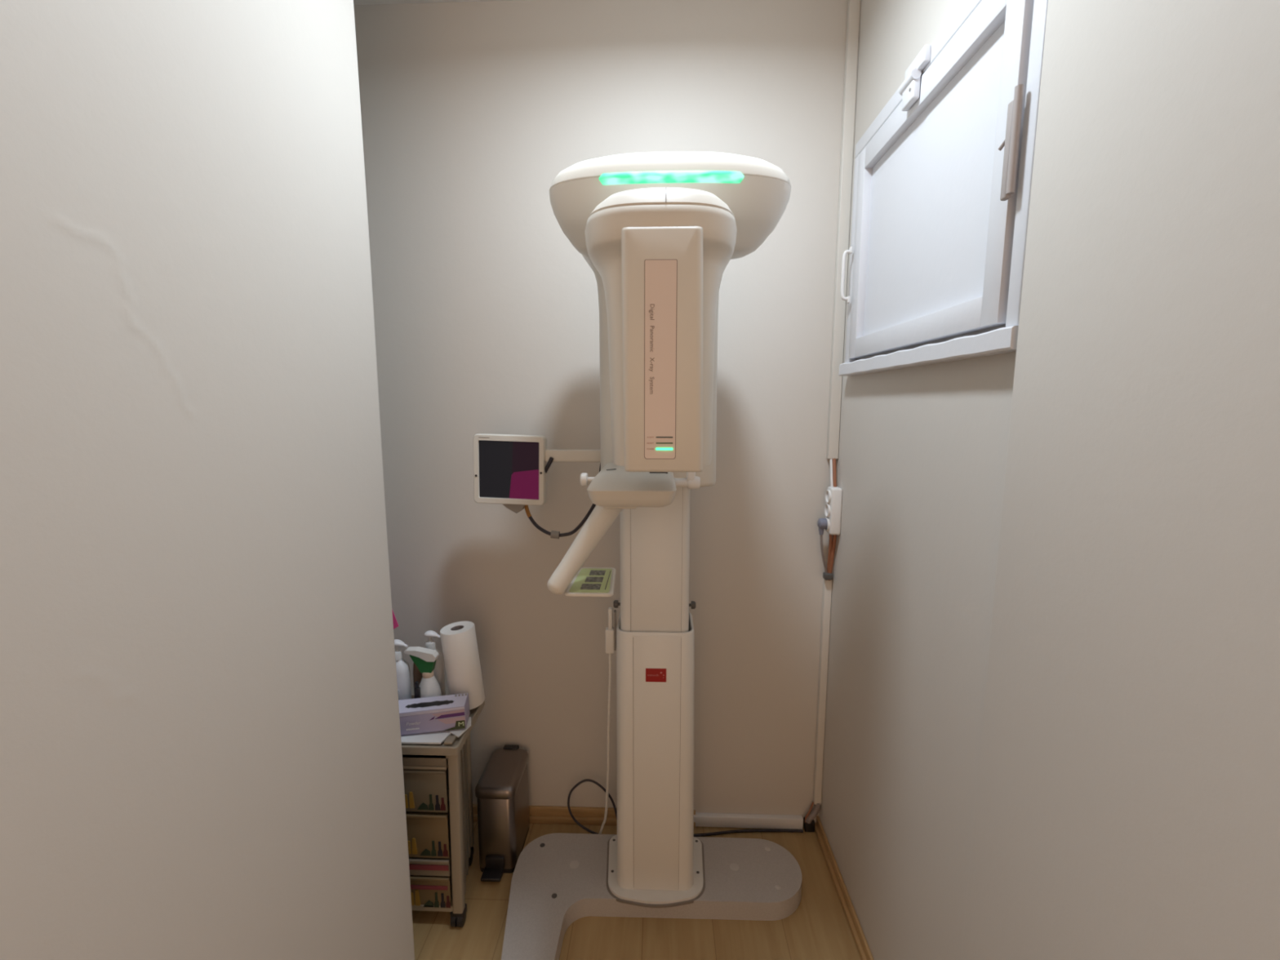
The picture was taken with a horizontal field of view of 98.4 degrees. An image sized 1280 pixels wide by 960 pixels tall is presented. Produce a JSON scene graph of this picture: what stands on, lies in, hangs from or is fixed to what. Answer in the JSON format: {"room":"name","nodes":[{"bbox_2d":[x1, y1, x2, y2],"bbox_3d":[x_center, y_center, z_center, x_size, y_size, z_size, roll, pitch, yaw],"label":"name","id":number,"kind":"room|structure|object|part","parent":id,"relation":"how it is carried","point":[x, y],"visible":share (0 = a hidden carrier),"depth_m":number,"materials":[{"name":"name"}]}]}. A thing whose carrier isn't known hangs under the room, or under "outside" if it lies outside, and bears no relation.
{"room":"radiology room","nodes":[
{"label":"radiology room","id":0,"kind":"room"},
{"bbox_2d":[0,0,414,959],"bbox_3d":[-1.094,0.154,-0.065,1.019,2.512,2.550,0,8,2],"label":"wall","id":1,"kind":"structure","parent":0,"point":[201,754],"depth_m":0.68,"materials":[{"name":"white paint"}]},
{"bbox_2d":[398,693,467,712],"bbox_3d":[-0.586,0.600,1.477,0.234,0.007,0.068,-1,8,-9],"label":"print","id":2,"kind":"object","parent":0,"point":[458,703],"depth_m":1.47},
{"bbox_2d":[353,0,523,4],"bbox_3d":[-0.343,-1.179,0.047,2.500,0.100,3.190,0,8,2],"label":"ceiling","id":3,"kind":"structure","parent":0,"point":[355,2],"depth_m":1.54,"materials":[{"name":"white paint"}]},
{"bbox_2d":[401,695,484,755],"bbox_3d":[-0.655,0.678,1.541,0.388,0.025,0.251,0,8,2],"label":"tray","id":4,"kind":"object","parent":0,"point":[407,749],"depth_m":1.42,"materials":[{"name":"beige plastic"}]},
{"bbox_2d":[353,0,847,822],"bbox_3d":[-0.287,-0.096,1.755,2.500,2.512,0.100,0,8,2],"label":"wall","id":5,"kind":"structure","parent":0,"point":[486,313],"depth_m":1.66,"materials":[{"name":"white paint"}]},
{"bbox_2d":[472,804,695,827],"bbox_3d":[-0.476,1.130,1.869,1.325,0.052,0.021,0,8,2],"label":"baseboard","id":6,"kind":"structure","parent":5,"relation":"attached to","point":[537,814],"depth_m":1.86,"materials":[{"name":"brown wood"}]},
{"bbox_2d":[693,812,803,829],"bbox_3d":[0.350,1.137,1.841,0.379,0.038,0.020,0,8,2],"label":"duct","id":7,"kind":"object","parent":5,"relation":"attached to","point":[701,820],"visible":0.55,"depth_m":1.83,"materials":[{"name":"white plastic"}]},
{"bbox_2d":[813,577,831,804],"bbox_3d":[0.583,0.684,1.768,0.023,0.767,0.024,0,8,2],"label":"duct","id":8,"kind":"object","parent":5,"relation":"attached to","point":[827,584],"visible":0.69,"depth_m":1.76,"materials":[{"name":"white plastic"}]},
{"bbox_2d":[826,0,860,458],"bbox_3d":[0.579,-0.696,1.578,0.030,1.276,0.024,0,8,2],"label":"duct","id":9,"kind":"object","parent":5,"relation":"attached to","point":[853,6],"visible":1,"depth_m":1.56,"materials":[{"name":"white plastic"}]},
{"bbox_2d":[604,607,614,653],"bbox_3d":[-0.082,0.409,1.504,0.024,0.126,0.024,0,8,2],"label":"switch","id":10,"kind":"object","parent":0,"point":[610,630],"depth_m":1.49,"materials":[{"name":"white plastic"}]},
{"bbox_2d":[412,822,861,959],"bbox_3d":[-0.343,1.408,0.403,2.500,0.100,3.190,0,8,2],"label":"floor","id":11,"kind":"structure","parent":0,"point":[819,929],"depth_m":1.48,"materials":[{"name":"brown wood"}]},
{"bbox_2d":[401,695,484,927],"bbox_3d":[-0.655,0.928,1.575,0.388,0.531,0.251,0,8,2],"label":"trolley","id":12,"kind":"object","parent":11,"relation":"on","point":[437,778],"visible":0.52,"depth_m":1.46,"materials":[{"name":"beige plastic"}]},
{"bbox_2d":[391,608,399,629],"bbox_3d":[-0.753,0.461,1.555,0.157,0.398,0.002,0,8,2],"label":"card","id":13,"kind":"object","parent":12,"relation":"on","point":[394,620],"visible":0.13,"depth_m":1.54,"materials":[{"name":"pink"}]},
{"bbox_2d":[394,639,411,700],"bbox_3d":[-0.678,0.553,1.549,0.066,0.218,0.050,0,8,2],"label":"pump bottle","id":14,"kind":"object","parent":12,"relation":"on","point":[403,676],"visible":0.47,"depth_m":1.53,"materials":[{"name":"white plastic"}]},
{"bbox_2d":[413,662,422,696],"bbox_3d":[-0.635,0.575,1.580,0.026,0.168,0.026,0,8,2],"label":"bottle","id":15,"kind":"object","parent":12,"relation":"on","point":[417,675],"visible":0.1,"depth_m":1.57,"materials":[{"name":"brown plastic"}]},
{"bbox_2d":[404,646,441,697],"bbox_3d":[-0.609,0.566,1.555,0.091,0.192,0.064,0,8,2],"label":"spray bottle","id":16,"kind":"object","parent":12,"relation":"on","point":[424,659],"visible":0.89,"depth_m":1.54,"materials":[{"name":"white plastic"}]},
{"bbox_3d":[-0.666,0.693,1.548,0.365,0.016,0.239,0,8,2],"label":"shelf frame","id":17,"kind":"part","parent":12,"relation":"part of","materials":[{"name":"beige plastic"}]},
{"bbox_3d":[-0.661,0.727,1.438,0.322,0.044,0.018,0,8,2],"label":"rail","id":18,"kind":"part","parent":12,"relation":"part of","materials":[{"name":"grey plastic"}]},
{"bbox_2d":[400,729,451,744],"bbox_3d":[-0.624,0.669,1.490,0.252,0.004,0.138,0,8,2],"label":"paper stack","id":19,"kind":"object","parent":12,"relation":"on","point":[433,737],"visible":0.29,"depth_m":1.44,"materials":[{"name":"white paper"}]},
{"bbox_2d":[413,680,420,698],"bbox_3d":[-0.615,0.610,1.527,0.014,0.112,0.012,0,8,2],"label":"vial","id":20,"kind":"object","parent":19,"relation":"on","point":[417,689],"visible":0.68,"depth_m":1.52,"materials":[{"name":"black plastic"}]},
{"bbox_2d":[398,693,470,735],"bbox_3d":[-0.585,0.631,1.481,0.236,0.069,0.071,-1,8,-9],"label":"glove box","id":21,"kind":"object","parent":19,"relation":"on","point":[450,712],"visible":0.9,"depth_m":1.46,"materials":[{"name":"purple cardboard"}]},
{"bbox_2d":[399,706,465,730],"bbox_3d":[-0.580,0.633,1.446,0.235,0.063,0.001,-1,8,-9],"label":"print","id":22,"kind":"object","parent":21,"relation":"attached to","point":[411,718],"depth_m":1.45},
{"bbox_3d":[-0.660,0.798,1.547,0.318,0.120,0.213,0,8,2],"label":"drawer","id":23,"kind":"part","parent":12,"relation":"part of","materials":[{"name":"brown plastic"}]},
{"bbox_3d":[-0.661,0.928,1.565,0.316,0.126,0.213,0,8,2],"label":"drawer","id":24,"kind":"part","parent":12,"relation":"part of","materials":[{"name":"brown plastic"}]},
{"bbox_3d":[-0.661,1.020,1.577,0.315,0.049,0.213,0,8,2],"label":"drawer","id":25,"kind":"part","parent":12,"relation":"part of","materials":[{"name":"brown plastic"}]},
{"bbox_3d":[-0.662,1.096,1.588,0.314,0.096,0.213,0,8,2],"label":"drawer","id":26,"kind":"part","parent":12,"relation":"part of","materials":[{"name":"brown plastic"}]},
{"bbox_3d":[-0.666,1.137,1.609,0.365,0.016,0.239,0,8,2],"label":"shelf frame","id":27,"kind":"part","parent":12,"relation":"part of","materials":[{"name":"beige plastic"}]},
{"bbox_2d":[423,630,445,695],"bbox_3d":[-0.610,0.545,1.614,0.069,0.216,0.050,0,8,2],"label":"pump bottle","id":28,"kind":"object","parent":12,"relation":"on","point":[430,643],"visible":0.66,"depth_m":1.60,"materials":[{"name":"white plastic"}]},
{"bbox_2d":[444,735,456,744],"bbox_3d":[-0.493,0.675,1.434,0.022,0.007,0.031,0,8,2],"label":"clip","id":29,"kind":"object","parent":12,"relation":"on","point":[450,740],"visible":1,"depth_m":1.43,"materials":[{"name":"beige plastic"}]},
{"bbox_3d":[-0.485,0.932,1.461,0.036,0.465,0.024,0,8,2],"label":"post","id":30,"kind":"part","parent":12,"relation":"part of","materials":[{"name":"beige plastic"}]},
{"bbox_2d":[449,716,471,737],"bbox_3d":[-0.480,0.665,1.487,0.045,0.002,0.092,0,8,2],"label":"leaflet","id":31,"kind":"object","parent":12,"relation":"on","point":[458,732],"visible":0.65,"depth_m":1.47,"materials":[{"name":"white paper"}]},
{"bbox_2d":[440,621,484,710],"bbox_3d":[-0.510,0.533,1.589,0.116,0.237,0.098,0,8,2],"label":"paper towel roll","id":32,"kind":"object","parent":12,"relation":"on","point":[458,639],"visible":0.89,"depth_m":1.55,"materials":[{"name":"white paper"}]},
{"bbox_3d":[-0.504,0.914,1.573,0.010,0.460,0.225,-2,8,-11],"label":"panel","id":33,"kind":"part","parent":12,"relation":"part of","materials":[{"name":"grey plastic"}]},
{"bbox_3d":[-0.528,0.902,1.680,0.032,0.465,0.024,0,8,2],"label":"post","id":34,"kind":"part","parent":12,"relation":"part of","materials":[{"name":"beige plastic"}]},
{"bbox_2d":[475,744,529,881],"bbox_3d":[-0.428,1.033,1.724,0.121,0.283,0.251,0,8,2],"label":"pedal bin","id":35,"kind":"object","parent":11,"relation":"on","point":[501,790],"visible":0.99,"depth_m":1.65,"materials":[{"name":"silver metal"}]},
{"bbox_3d":[-0.428,0.911,1.723,0.121,0.033,0.203,0,8,2],"label":"lid","id":36,"kind":"part","parent":35,"relation":"part of","materials":[{"name":"silver metal"}]},
{"bbox_2d":[567,778,617,834],"bbox_3d":[-0.137,1.072,1.790,0.198,0.178,0.056,2,8,11],"label":"power cable","id":37,"kind":"object","parent":11,"relation":"on","point":[585,780],"visible":0.7,"depth_m":1.79,"materials":[{"name":"grey plastic"}]},
{"bbox_2d":[473,151,801,959],"bbox_3d":[-0.006,0.304,1.246,0.930,1.857,0.749,0,8,2],"label":"machine","id":38,"kind":"object","parent":11,"relation":"on","point":[658,233],"visible":1,"depth_m":1.39,"materials":[{"name":"white plastic"}]},
{"bbox_2d":[473,433,546,505],"bbox_3d":[-0.357,-0.030,1.534,0.204,0.196,0.063,0,8,2],"label":"monitor","id":39,"kind":"object","parent":38,"relation":"on","point":[509,469],"depth_m":1.51,"materials":[{"name":"white plastic"}]},
{"bbox_3d":[-0.215,-0.067,1.514,0.260,0.033,0.024,0,8,2],"label":"monitor arm","id":40,"kind":"part","parent":38,"relation":"part of","materials":[{"name":"white plastic"}]},
{"bbox_3d":[-0.097,-0.001,1.135,0.048,0.027,0.027,0,8,2],"label":"knob","id":41,"kind":"part","parent":38,"relation":"part of","materials":[{"name":"white plastic"}]},
{"bbox_3d":[-0.098,0.212,1.157,0.096,0.008,0.174,0,8,2],"label":"guide plate","id":42,"kind":"part","parent":38,"relation":"part of","materials":[{"name":"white plastic"}]},
{"bbox_3d":[-0.098,0.209,1.157,0.079,0.002,0.157,0,8,2],"label":"printed panel","id":43,"kind":"part","parent":38,"relation":"part of","materials":[{"name":"green"}]},
{"bbox_2d":[598,607,616,834],"bbox_3d":[-0.099,0.749,1.630,0.032,0.834,0.189,-2,8,-14],"label":"switch","id":44,"kind":"object","parent":38,"relation":"hanging from","point":[611,631],"visible":0.95,"depth_m":1.52,"materials":[{"name":"white plastic"}]},
{"bbox_3d":[-0.104,0.809,1.643,0.018,0.712,0.179,-2,8,-16],"label":"cord","id":45,"kind":"part","parent":44,"relation":"part of","materials":[{"name":"white plastic"}]},
{"bbox_3d":[0.045,0.768,1.482,0.125,0.738,0.007,0,8,2],"label":"panel","id":46,"kind":"part","parent":38,"relation":"part of","materials":[{"name":"white plastic"}]},
{"bbox_3d":[0.030,-0.172,0.805,0.047,0.285,0.004,0,8,2],"label":"label plate","id":47,"kind":"part","parent":38,"relation":"part of","materials":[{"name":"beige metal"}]},
{"bbox_3d":[0.093,-0.003,1.158,0.066,0.043,0.027,0,8,2],"label":"knob","id":48,"kind":"part","parent":38,"relation":"part of","materials":[{"name":"white plastic"}]},
{"bbox_2d":[693,829,803,836],"bbox_3d":[0.348,1.159,1.816,0.380,0.008,0.019,0,8,-3],"label":"power cable","id":49,"kind":"object","parent":11,"relation":"on","point":[738,830],"visible":0.88,"depth_m":1.82,"materials":[{"name":"grey plastic"}]},
{"bbox_2d":[803,817,814,831],"bbox_3d":[0.561,1.143,1.831,0.032,0.036,0.026,0,8,2],"label":"junction box","id":50,"kind":"object","parent":11,"relation":"on","point":[807,827],"visible":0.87,"depth_m":1.82,"materials":[{"name":"black plastic"}]},
{"bbox_2d":[804,801,820,823],"bbox_3d":[0.569,1.094,1.817,0.052,0.073,0.022,-1,8,-9],"label":"conduit","id":51,"kind":"object","parent":50,"relation":"attached to","point":[810,816],"visible":1,"depth_m":1.81,"materials":[{"name":"grey plastic"}]},
{"bbox_2d":[818,0,1279,959],"bbox_3d":[0.707,0.126,0.138,0.395,2.512,3.090,0,8,2],"label":"wall","id":52,"kind":"structure","parent":0,"point":[1052,729],"depth_m":0.65,"materials":[{"name":"white paint"}]},
{"bbox_2d":[824,486,842,534],"bbox_3d":[0.575,0.091,1.644,0.038,0.140,0.048,0,8,2],"label":"power strip","id":53,"kind":"object","parent":52,"relation":"attached to","point":[833,495],"visible":0.94,"depth_m":1.62,"materials":[{"name":"white plastic"}]},
{"bbox_2d":[817,518,827,580],"bbox_3d":[0.553,0.212,1.673,0.036,0.201,0.061,3,8,22],"label":"plug","id":54,"kind":"object","parent":53,"relation":"attached to","point":[822,523],"visible":0.99,"depth_m":1.65,"materials":[{"name":"grey plastic"}]},
{"bbox_3d":[0.561,0.235,1.680,0.052,0.153,0.009,-7,10,-42],"label":"cord","id":55,"kind":"part","parent":54,"relation":"part of","materials":[{"name":"grey plastic"}]},
{"bbox_2d":[824,517,830,531],"bbox_3d":[0.560,0.132,1.650,0.008,0.041,0.041,0,8,2],"label":"socket","id":56,"kind":"object","parent":53,"relation":"attached to","point":[828,529],"depth_m":1.63,"materials":[{"name":"white plastic"}]},
{"bbox_2d":[824,503,831,517],"bbox_3d":[0.560,0.090,1.645,0.008,0.041,0.041,0,8,2],"label":"socket","id":57,"kind":"object","parent":53,"relation":"attached to","point":[828,506],"depth_m":1.64,"materials":[{"name":"white plastic"}]},
{"bbox_2d":[825,489,831,503],"bbox_3d":[0.560,0.049,1.639,0.008,0.041,0.041,0,8,2],"label":"socket","id":58,"kind":"object","parent":53,"relation":"attached to","point":[828,494],"depth_m":1.63,"materials":[{"name":"white plastic"}]},
{"bbox_2d":[822,533,836,580],"bbox_3d":[0.579,0.232,1.683,0.028,0.160,0.038,0,8,2],"label":"cable","id":59,"kind":"object","parent":53,"relation":"hanging from","point":[832,545],"visible":0.94,"depth_m":1.68,"materials":[{"name":"brown plastic"}]},
{"bbox_2d":[829,458,836,487],"bbox_3d":[0.578,-0.021,1.651,0.020,0.089,0.037,0,8,2],"label":"cable","id":60,"kind":"object","parent":53,"relation":"attached to","point":[833,461],"visible":0.96,"depth_m":1.65,"materials":[{"name":"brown plastic"}]},
{"bbox_2d":[814,815,874,959],"bbox_3d":[0.571,1.198,1.413,0.018,0.042,0.868,0,8,2],"label":"baseboard","id":61,"kind":"structure","parent":52,"relation":"attached to","point":[862,945],"depth_m":1.56,"materials":[{"name":"brown wood"}]},
{"bbox_2d":[839,0,1048,376],"bbox_3d":[0.552,-0.540,1.135,0.054,0.604,0.770,0,8,2],"label":"window","id":62,"kind":"structure","parent":52,"relation":"in","point":[943,174],"depth_m":1.00,"materials":[{"name":"white paint"}]},
{"bbox_3d":[0.550,-0.546,1.473,0.024,0.144,0.016,0,8,2],"label":"pull handle","id":63,"kind":"part","parent":62,"relation":"part of","materials":[{"name":"white plastic"}]},
{"bbox_3d":[0.563,-0.258,1.173,0.032,0.037,0.770,0,8,2],"label":"sill","id":64,"kind":"part","parent":62,"relation":"part of","materials":[{"name":"white paint"}]},
{"bbox_3d":[0.577,-0.542,1.137,0.002,0.479,0.632,0,8,2],"label":"shutter panel","id":65,"kind":"part","parent":62,"relation":"part of","materials":[{"name":"white paint"}]}
]}

